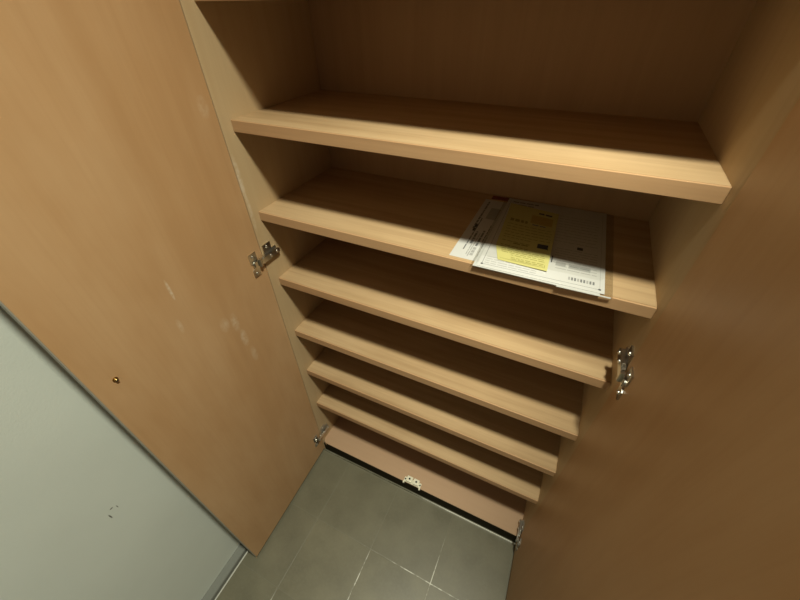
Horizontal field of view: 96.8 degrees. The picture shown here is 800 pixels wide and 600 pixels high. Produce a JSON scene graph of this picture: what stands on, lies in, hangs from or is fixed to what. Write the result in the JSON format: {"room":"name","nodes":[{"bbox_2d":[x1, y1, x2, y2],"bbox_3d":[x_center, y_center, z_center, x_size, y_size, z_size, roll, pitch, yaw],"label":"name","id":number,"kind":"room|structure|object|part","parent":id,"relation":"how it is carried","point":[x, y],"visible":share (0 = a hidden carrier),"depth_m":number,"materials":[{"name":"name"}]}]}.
{"room":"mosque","nodes":[
{"label":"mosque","id":0,"kind":"room"},
{"bbox_2d":[0,306,239,599],"bbox_3d":[-0.854,0.255,0.104,0.100,2.434,2.835,17,44,20],"label":"wall","id":1,"kind":"structure","parent":0,"point":[87,512],"depth_m":0.69,"materials":[{"name":"white paint"}]},
{"bbox_2d":[201,543,247,599],"bbox_3d":[-0.775,1.182,0.872,0.028,0.025,2.635,17,44,20],"label":"baseboard","id":2,"kind":"structure","parent":1,"relation":"attached to","point":[215,588],"depth_m":1.17,"materials":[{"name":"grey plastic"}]},
{"bbox_2d":[215,551,247,599],"bbox_3d":[-0.909,1.399,0.642,0.003,0.003,1.950,17,44,20],"label":"trim","id":3,"kind":"structure","parent":1,"relation":"attached to","point":[247,551],"depth_m":1.19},
{"bbox_2d":[216,449,515,599],"bbox_3d":[-0.036,1.450,0.637,1.864,0.100,2.835,17,44,20],"label":"floor","id":4,"kind":"structure","parent":0,"point":[348,532],"depth_m":1.23,"materials":[{"name":"grey tile"}]},
{"bbox_2d":[0,0,799,599],"bbox_3d":[0.009,-0.019,0.664,0.840,2.084,0.760,17,44,20],"label":"cabinet","id":5,"kind":"object","parent":4,"relation":"on","point":[235,225],"visible":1,"depth_m":0.64,"materials":[{"name":"brown wood"}]},
{"bbox_3d":[-0.429,-0.029,0.684,0.014,2.060,0.419,16,44,18],"label":"door","id":6,"kind":"part","parent":5,"relation":"part of","materials":[{"name":"brown wood"}]},
{"bbox_3d":[-0.346,-0.084,0.850,0.005,0.064,0.024,17,44,20],"label":"door plate","id":7,"kind":"part","parent":5,"relation":"part of","materials":[{"name":"silver metal"}]},
{"bbox_3d":[-0.271,-0.256,0.945,0.018,2.084,0.338,17,44,20],"label":"panel","id":8,"kind":"part","parent":5,"relation":"part of","materials":[{"name":"brown wood"}]},
{"bbox_3d":[-0.323,-0.125,0.880,0.003,0.043,0.040,17,44,20],"label":"mounting plate","id":9,"kind":"part","parent":5,"relation":"part of","materials":[{"name":"silver metal"}]},
{"bbox_3d":[-0.331,0.558,1.407,0.005,0.064,0.024,17,44,20],"label":"door plate","id":10,"kind":"part","parent":5,"relation":"part of","materials":[{"name":"silver metal"}]},
{"bbox_2d":[325,449,515,543],"bbox_3d":[0.042,0.743,1.373,0.800,0.003,0.004,17,44,20],"label":"trim","id":11,"kind":"structure","parent":5,"relation":"attached to","point":[325,449],"depth_m":1.35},
{"bbox_3d":[0.113,0.603,1.449,0.800,0.018,0.326,17,44,20],"label":"panel","id":12,"kind":"part","parent":5,"relation":"part of","materials":[{"name":"brown wood"}]},
{"bbox_2d":[317,384,542,499],"bbox_3d":[0.115,0.408,1.298,0.800,0.022,0.296,17,44,20],"label":"shelf","id":13,"kind":"object","parent":5,"relation":"attached to","point":[519,479],"depth_m":1.20,"materials":[{"name":"brown wood"}]},
{"bbox_2d":[308,347,560,471],"bbox_3d":[0.111,0.261,1.171,0.800,0.022,0.296,17,44,20],"label":"shelf","id":14,"kind":"object","parent":5,"relation":"attached to","point":[530,445],"depth_m":1.07,"materials":[{"name":"brown wood"}]},
{"bbox_2d":[295,299,583,434],"bbox_3d":[0.108,0.118,1.046,0.800,0.022,0.296,17,44,20],"label":"shelf","id":15,"kind":"object","parent":5,"relation":"attached to","point":[549,401],"depth_m":0.96,"materials":[{"name":"brown wood"}]},
{"bbox_2d":[280,237,613,381],"bbox_3d":[0.104,-0.033,0.916,0.800,0.022,0.296,17,44,20],"label":"shelf","id":16,"kind":"object","parent":5,"relation":"attached to","point":[567,337],"depth_m":0.84,"materials":[{"name":"brown wood"}]},
{"bbox_2d":[260,167,656,306],"bbox_3d":[0.101,-0.177,0.791,0.800,0.022,0.296,17,44,20],"label":"shelf","id":17,"kind":"object","parent":5,"relation":"attached to","point":[410,216],"depth_m":0.77,"materials":[{"name":"brown wood"}]},
{"bbox_2d":[449,199,506,260],"bbox_3d":[0.234,-0.137,0.724,0.190,0.001,0.260,17,44,20],"label":"leaflet","id":18,"kind":"object","parent":5,"relation":"on","point":[476,234],"visible":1,"depth_m":0.73,"materials":[{"name":"white paper"}]},
{"bbox_2d":[232,90,731,186],"bbox_3d":[0.098,-0.324,0.664,0.800,0.022,0.296,17,44,20],"label":"shelf","id":19,"kind":"object","parent":5,"relation":"attached to","point":[603,146],"depth_m":0.60,"materials":[{"name":"brown wood"}]},
{"bbox_3d":[0.168,-0.243,0.918,0.800,2.084,0.012,17,44,20],"label":"panel","id":20,"kind":"part","parent":5,"relation":"part of","materials":[{"name":"brown wood"}]},
{"bbox_2d":[556,285,610,298],"bbox_3d":[0.295,-0.122,0.704,0.238,0.003,0.310,17,44,20],"label":"folder","id":21,"kind":"object","parent":5,"relation":"on","point":[556,285],"visible":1,"depth_m":0.58,"materials":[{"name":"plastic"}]},
{"bbox_2d":[492,196,531,201],"bbox_3d":[0.263,-0.235,0.836,0.091,0.001,0.016,14,43,17],"label":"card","id":22,"kind":"object","parent":21,"relation":"on","point":[493,197],"visible":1,"depth_m":0.84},
{"bbox_2d":[473,205,599,294],"bbox_3d":[0.289,-0.122,0.705,0.210,0.001,0.296,17,44,20],"label":"paper","id":23,"kind":"object","parent":21,"relation":"in","point":[475,263],"visible":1,"depth_m":0.63,"materials":[{"name":"paper"}]},
{"bbox_2d":[477,198,606,293],"bbox_3d":[0.294,-0.125,0.706,0.216,0.001,0.301,17,44,20],"label":"document","id":24,"kind":"object","parent":23,"relation":"on","point":[578,252],"visible":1,"depth_m":0.66,"materials":[{"name":"white paper"}]},
{"bbox_2d":[496,203,558,270],"bbox_3d":[0.256,-0.138,0.716,0.114,0.005,0.242,17,44,20],"label":"slip","id":25,"kind":"object","parent":24,"relation":"on","point":[526,237],"visible":1,"depth_m":0.70,"materials":[{"name":"yellow paper"}]},
{"bbox_3d":[0.371,0.138,0.589,0.005,0.064,0.024,17,44,20],"label":"door plate","id":26,"kind":"part","parent":5,"relation":"part of","materials":[{"name":"silver metal"}]},
{"bbox_3d":[0.396,0.097,0.618,0.003,0.043,0.040,17,44,20],"label":"mounting plate","id":27,"kind":"part","parent":5,"relation":"part of","materials":[{"name":"silver metal"}]},
{"bbox_3d":[0.304,0.191,0.411,0.014,2.060,0.419,16,44,19],"label":"door","id":28,"kind":"part","parent":5,"relation":"part of","materials":[{"name":"brown wood"}]},
{"bbox_3d":[0.467,-0.035,0.670,0.018,2.084,0.338,17,44,20],"label":"panel","id":29,"kind":"part","parent":5,"relation":"part of","materials":[{"name":"brown wood"}]}
]}

